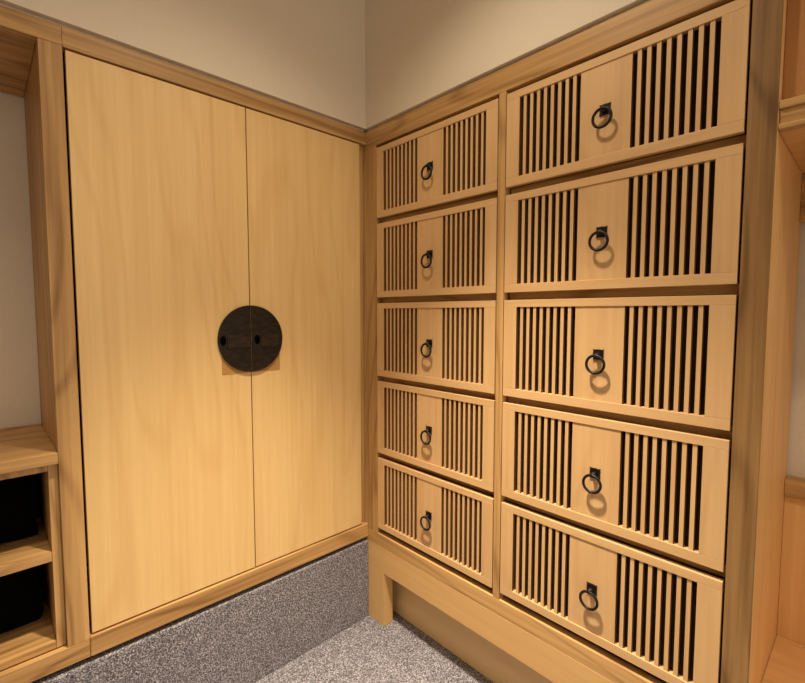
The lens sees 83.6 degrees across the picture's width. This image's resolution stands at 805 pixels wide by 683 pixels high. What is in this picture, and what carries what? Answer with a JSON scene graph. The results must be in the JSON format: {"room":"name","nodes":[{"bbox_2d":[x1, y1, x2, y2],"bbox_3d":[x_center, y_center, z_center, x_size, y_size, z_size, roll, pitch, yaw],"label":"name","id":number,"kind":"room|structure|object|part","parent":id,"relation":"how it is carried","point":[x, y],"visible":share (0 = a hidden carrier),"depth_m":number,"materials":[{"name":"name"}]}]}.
{"room":"entryway","nodes":[
{"label":"entryway","id":0,"kind":"room"},
{"bbox_2d":[0,81,88,577],"bbox_3d":[-1.465,-0.150,1.419,3.760,2.857,0.100,-3,5,-43],"label":"wall","id":1,"kind":"structure","parent":0,"point":[19,374],"depth_m":1.51,"materials":[{"name":"paint"}]},
{"bbox_2d":[0,538,368,682],"bbox_3d":[-0.996,1.097,1.541,1.900,0.351,0.444,-3,5,-43],"label":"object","id":2,"kind":"structure","parent":1,"relation":"attached to","point":[244,636],"depth_m":1.64,"materials":[{"name":"grey stone"}]},
{"bbox_2d":[0,5,90,682],"bbox_3d":[-1.373,0.047,1.133,0.845,1.762,0.459,-3,5,-43],"label":"open shelf unit","id":3,"kind":"object","parent":2,"relation":"on","point":[50,450],"visible":0.93,"depth_m":1.25,"materials":[{"name":"brown wood"}]},
{"bbox_2d":[0,474,39,543],"bbox_3d":[-1.371,0.465,1.232,0.584,0.242,0.320,-3,5,-43],"label":"cloth bag","id":4,"kind":"object","parent":3,"relation":"in","point":[19,496],"visible":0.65,"depth_m":1.29,"materials":[{"name":"black fabric"}]},
{"bbox_2d":[0,565,45,633],"bbox_3d":[-1.373,0.733,1.249,0.581,0.222,0.323,-3,5,-43],"label":"cloth bag","id":5,"kind":"object","parent":3,"relation":"on","point":[22,594],"visible":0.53,"depth_m":1.30,"materials":[{"name":"black fabric"}]},
{"bbox_3d":[-1.385,0.606,1.165,0.718,0.027,0.430,-3,5,-43],"label":"cubby shelf","id":6,"kind":"part","parent":3,"relation":"part of","materials":[{"name":"brown wood"}]},
{"bbox_2d":[0,424,57,473],"bbox_3d":[-1.371,0.327,1.148,0.740,0.031,0.452,-3,5,-43],"label":"countertop","id":7,"kind":"structure","parent":3,"relation":"on","point":[26,447],"depth_m":1.27,"materials":[{"name":"brown wood"}]},
{"bbox_3d":[-1.227,-0.797,0.923,0.845,0.050,0.032,-3,5,-43],"label":"rail","id":8,"kind":"part","parent":3,"relation":"part of","materials":[{"name":"brown wood"}]},
{"bbox_3d":[-1.377,0.607,1.173,0.740,0.530,0.430,-3,5,-43],"label":"cubby frame","id":9,"kind":"part","parent":3,"relation":"part of","materials":[{"name":"brown wood"}]},
{"bbox_3d":[-1.222,0.909,1.028,0.845,0.054,0.019,-3,5,-43],"label":"rail","id":10,"kind":"part","parent":3,"relation":"part of","materials":[{"name":"brown wood"}]},
{"bbox_2d":[61,26,367,655],"bbox_3d":[-0.683,0.006,1.770,1.034,1.762,0.460,-3,5,-43],"label":"wardrobe","id":11,"kind":"object","parent":2,"relation":"on","point":[217,226],"visible":0.94,"depth_m":1.50,"materials":[{"name":"brown wood"}]},
{"bbox_3d":[-0.731,0.022,1.440,0.499,1.638,0.020,-3,5,-43],"label":"door","id":12,"kind":"part","parent":11,"relation":"part of","materials":[{"name":"brown wood"}]},
{"bbox_3d":[-0.543,-0.838,1.566,1.034,0.052,0.032,-3,5,-43],"label":"rail","id":13,"kind":"part","parent":11,"relation":"part of","materials":[{"name":"brown wood"}]},
{"bbox_3d":[-0.551,0.863,1.685,1.034,0.061,0.062,-3,5,-43],"label":"rail","id":14,"kind":"part","parent":11,"relation":"part of","materials":[{"name":"brown wood"}]},
{"bbox_3d":[-0.581,-0.007,1.560,0.118,0.236,0.005,-3,5,-43],"label":"door plate","id":15,"kind":"part","parent":11,"relation":"part of","materials":[{"name":"brown metal"}]},
{"bbox_3d":[-0.493,-0.013,1.642,0.118,0.236,0.005,-3,5,-43],"label":"door plate","id":16,"kind":"part","parent":11,"relation":"part of","materials":[{"name":"brown metal"}]},
{"bbox_3d":[-0.367,0.000,1.781,0.492,1.638,0.020,-3,5,-43],"label":"door","id":17,"kind":"part","parent":11,"relation":"part of","materials":[{"name":"brown wood"}]},
{"bbox_2d":[0,0,367,131],"bbox_3d":[-1.307,-1.203,1.110,3.660,0.716,0.468,-3,5,-43],"label":"wall","id":18,"kind":"structure","parent":0,"point":[309,55],"depth_m":1.55,"materials":[{"name":"paint"}]},
{"bbox_2d":[0,3,363,131],"bbox_3d":[-1.334,-0.821,0.827,3.200,0.010,0.018,-3,5,-43],"label":"trim","id":19,"kind":"structure","parent":18,"relation":"attached to","point":[0,3],"depth_m":1.37,"materials":[{"name":"paint"}]},
{"bbox_2d":[254,611,493,682],"bbox_3d":[-0.073,1.420,0.040,3.760,0.100,4.160,-3,5,-43],"label":"floor","id":20,"kind":"structure","parent":0,"point":[366,651],"depth_m":1.77,"materials":[{"name":"grey carpet"}]},
{"bbox_2d":[363,0,802,682],"bbox_3d":[0.453,0.198,1.643,0.471,2.130,1.416,-3,5,-43],"label":"tall cabinet","id":21,"kind":"object","parent":20,"relation":"on","point":[581,255],"visible":1,"depth_m":1.25,"materials":[{"name":"brown wood"}]},
{"bbox_3d":[-0.099,1.122,2.015,0.052,0.239,0.106,-3,5,-43],"label":"leg","id":22,"kind":"part","parent":21,"relation":"part of","materials":[{"name":"brown wood"}]},
{"bbox_3d":[0.105,0.668,1.746,0.014,0.262,0.486,-3,5,-43],"label":"slatted panel","id":23,"kind":"part","parent":21,"relation":"part of","materials":[{"name":"brown wood"}]},
{"bbox_3d":[0.105,0.335,1.724,0.014,0.261,0.486,-3,5,-43],"label":"slatted panel","id":24,"kind":"part","parent":21,"relation":"part of","materials":[{"name":"brown wood"}]},
{"bbox_3d":[0.104,0.004,1.703,0.014,0.260,0.486,-3,5,-43],"label":"slatted panel","id":25,"kind":"part","parent":21,"relation":"part of","materials":[{"name":"brown wood"}]},
{"bbox_3d":[0.104,-0.327,1.682,0.014,0.257,0.486,-3,5,-43],"label":"slatted panel","id":26,"kind":"part","parent":21,"relation":"part of","materials":[{"name":"brown wood"}]},
{"bbox_3d":[0.104,0.670,1.745,0.018,0.310,0.600,-3,5,-43],"label":"drawer","id":27,"kind":"part","parent":21,"relation":"part of","materials":[{"name":"brown wood"}]},
{"bbox_3d":[0.104,0.337,1.724,0.018,0.310,0.600,-3,5,-43],"label":"drawer","id":28,"kind":"part","parent":21,"relation":"part of","materials":[{"name":"brown wood"}]},
{"bbox_3d":[0.104,-0.646,1.661,0.014,0.236,0.486,-3,5,-43],"label":"slatted panel","id":29,"kind":"part","parent":21,"relation":"part of","materials":[{"name":"brown wood"}]},
{"bbox_3d":[0.104,0.006,1.702,0.018,0.308,0.600,-3,5,-43],"label":"drawer","id":30,"kind":"part","parent":21,"relation":"part of","materials":[{"name":"brown wood"}]},
{"bbox_3d":[0.104,-0.325,1.681,0.018,0.306,0.600,-3,5,-43],"label":"drawer","id":31,"kind":"part","parent":21,"relation":"part of","materials":[{"name":"brown wood"}]},
{"bbox_3d":[0.104,-0.644,1.660,0.018,0.285,0.600,-3,5,-43],"label":"drawer","id":32,"kind":"part","parent":21,"relation":"part of","materials":[{"name":"brown wood"}]},
{"bbox_3d":[0.128,0.502,1.757,0.016,0.031,0.607,-3,5,-43],"label":"divider rail","id":33,"kind":"part","parent":21,"relation":"part of","materials":[{"name":"beige wood"}]},
{"bbox_3d":[0.128,0.169,1.735,0.016,0.031,0.607,-3,5,-43],"label":"divider rail","id":34,"kind":"part","parent":21,"relation":"part of","materials":[{"name":"beige wood"}]},
{"bbox_3d":[0.128,-0.162,1.714,0.016,0.031,0.607,-3,5,-43],"label":"divider rail","id":35,"kind":"part","parent":21,"relation":"part of","materials":[{"name":"brown wood"}]},
{"bbox_3d":[0.128,-0.491,1.693,0.016,0.031,0.607,-3,5,-43],"label":"divider rail","id":36,"kind":"part","parent":21,"relation":"part of","materials":[{"name":"brown wood"}]},
{"bbox_3d":[0.392,1.147,1.614,0.014,0.240,1.364,-3,5,-43],"label":"kick panel","id":37,"kind":"part","parent":21,"relation":"part of","materials":[{"name":"brown wood"}]},
{"bbox_3d":[0.307,0.892,1.552,0.030,0.055,1.313,-3,5,-43],"label":"rail","id":38,"kind":"part","parent":21,"relation":"part of","materials":[{"name":"beige wood"}]},
{"bbox_3d":[0.324,-0.820,1.423,0.030,0.070,1.364,-3,5,-43],"label":"rail","id":39,"kind":"part","parent":21,"relation":"part of","materials":[{"name":"brown wood"}]},
{"bbox_3d":[0.536,0.700,1.276,0.004,0.029,0.029,-3,5,-43],"label":"plate","id":40,"kind":"part","parent":21,"relation":"part of","materials":[{"name":"black metal"}]},
{"bbox_3d":[0.536,0.367,1.254,0.004,0.029,0.029,-3,5,-43],"label":"plate","id":41,"kind":"part","parent":21,"relation":"part of","materials":[{"name":"black metal"}]},
{"bbox_3d":[0.536,0.036,1.233,0.004,0.029,0.029,-3,5,-43],"label":"plate","id":42,"kind":"part","parent":21,"relation":"part of","materials":[{"name":"black metal"}]},
{"bbox_3d":[0.536,-0.295,1.212,0.004,0.029,0.029,-3,5,-43],"label":"plate","id":43,"kind":"part","parent":21,"relation":"part of","materials":[{"name":"black metal"}]},
{"bbox_3d":[0.540,0.698,1.284,0.014,0.262,0.488,-3,5,-43],"label":"slatted panel","id":44,"kind":"part","parent":21,"relation":"part of","materials":[{"name":"brown wood"}]},
{"bbox_3d":[0.536,-0.614,1.191,0.004,0.029,0.029,-3,5,-43],"label":"plate","id":45,"kind":"part","parent":21,"relation":"part of","materials":[{"name":"black metal"}]},
{"bbox_3d":[0.540,0.364,1.262,0.014,0.261,0.488,-3,5,-43],"label":"slatted panel","id":46,"kind":"part","parent":21,"relation":"part of","materials":[{"name":"brown wood"}]},
{"bbox_3d":[0.541,0.700,1.282,0.018,0.310,0.608,-3,5,-43],"label":"drawer","id":47,"kind":"part","parent":21,"relation":"part of","materials":[{"name":"brown wood"}]},
{"bbox_3d":[0.540,0.033,1.241,0.014,0.260,0.488,-3,5,-43],"label":"slatted panel","id":48,"kind":"part","parent":21,"relation":"part of","materials":[{"name":"brown wood"}]},
{"bbox_3d":[0.541,0.366,1.261,0.018,0.310,0.608,-3,5,-43],"label":"drawer","id":49,"kind":"part","parent":21,"relation":"part of","materials":[{"name":"brown wood"}]},
{"bbox_3d":[0.540,-0.297,1.220,0.014,0.257,0.488,-3,5,-43],"label":"slatted panel","id":50,"kind":"part","parent":21,"relation":"part of","materials":[{"name":"brown wood"}]},
{"bbox_3d":[0.565,0.532,1.294,0.016,0.031,0.616,-3,5,-43],"label":"divider rail","id":51,"kind":"part","parent":21,"relation":"part of","materials":[{"name":"beige wood"}]},
{"bbox_3d":[0.540,-0.616,1.199,0.014,0.236,0.488,-3,5,-43],"label":"slatted panel","id":52,"kind":"part","parent":21,"relation":"part of","materials":[{"name":"brown wood"}]},
{"bbox_3d":[0.541,0.035,1.239,0.018,0.308,0.608,-3,5,-43],"label":"drawer","id":53,"kind":"part","parent":21,"relation":"part of","materials":[{"name":"brown wood"}]},
{"bbox_3d":[0.565,0.199,1.272,0.016,0.031,0.616,-3,5,-43],"label":"divider rail","id":54,"kind":"part","parent":21,"relation":"part of","materials":[{"name":"beige wood"}]},
{"bbox_3d":[0.565,-0.132,1.251,0.016,0.031,0.616,-3,5,-43],"label":"divider rail","id":55,"kind":"part","parent":21,"relation":"part of","materials":[{"name":"brown wood"}]},
{"bbox_3d":[0.540,-0.295,1.218,0.018,0.306,0.608,-3,5,-43],"label":"drawer","id":56,"kind":"part","parent":21,"relation":"part of","materials":[{"name":"brown wood"}]},
{"bbox_3d":[0.540,-0.614,1.198,0.018,0.285,0.608,-3,5,-43],"label":"drawer","id":57,"kind":"part","parent":21,"relation":"part of","materials":[{"name":"brown wood"}]},
{"bbox_3d":[0.565,-0.461,1.230,0.016,0.031,0.616,-3,5,-43],"label":"divider rail","id":58,"kind":"part","parent":21,"relation":"part of","materials":[{"name":"brown wood"}]},
{"bbox_2d":[761,0,804,682],"bbox_3d":[1.337,0.257,0.726,0.460,2.130,1.133,-3,5,-43],"label":"shelving unit","id":59,"kind":"object","parent":20,"relation":"on","point":[786,662],"visible":1,"depth_m":1.23,"materials":[{"name":"brown wood"}]},
{"bbox_3d":[1.313,0.899,0.780,0.442,0.025,1.083,-3,5,-43],"label":"bench seat","id":60,"kind":"part","parent":59,"relation":"part of","materials":[{"name":"orange wood"}]},
{"bbox_3d":[1.467,0.669,0.910,0.020,0.417,1.083,-3,5,-43],"label":"panel","id":61,"kind":"part","parent":59,"relation":"part of","materials":[{"name":"brown wood"}]},
{"bbox_3d":[1.162,-0.446,0.550,0.022,0.059,1.083,-3,5,-43],"label":"shelf rail","id":62,"kind":"part","parent":59,"relation":"part of","materials":[{"name":"brown wood"}]},
{"bbox_2d":[780,127,804,172],"bbox_3d":[1.315,-0.434,0.696,0.398,0.020,1.083,-3,5,-43],"label":"shelf","id":63,"kind":"object","parent":59,"relation":"attached to","point":[794,138],"depth_m":1.00,"materials":[{"name":"brown wood"}]},
{"bbox_3d":[1.181,-0.582,0.560,0.015,0.292,1.083,-3,5,-43],"label":"panel","id":64,"kind":"part","parent":59,"relation":"part of","materials":[{"name":"brown wood"}]},
{"bbox_3d":[1.467,-0.367,0.843,0.020,0.132,1.083,-3,5,-43],"label":"rail","id":65,"kind":"part","parent":59,"relation":"part of","materials":[{"name":"brown wood"}]},
{"bbox_2d":[365,0,646,129],"bbox_3d":[1.246,-1.179,0.727,0.468,0.716,3.592,-3,5,-43],"label":"wall","id":66,"kind":"structure","parent":0,"point":[418,52],"depth_m":1.55,"materials":[{"name":"paint"}]},
{"bbox_2d":[366,0,649,131],"bbox_3d":[1.090,-0.809,0.617,0.018,0.010,3.612,-3,5,-43],"label":"trim","id":67,"kind":"structure","parent":66,"relation":"attached to","point":[647,0],"depth_m":1.36,"materials":[{"name":"paint"}]},
{"bbox_2d":[787,223,804,477],"bbox_3d":[1.293,-0.135,1.160,0.100,2.857,4.060,-3,5,-43],"label":"wall","id":68,"kind":"structure","parent":0,"point":[796,444],"depth_m":1.28,"materials":[{"name":"paint"}]}
]}

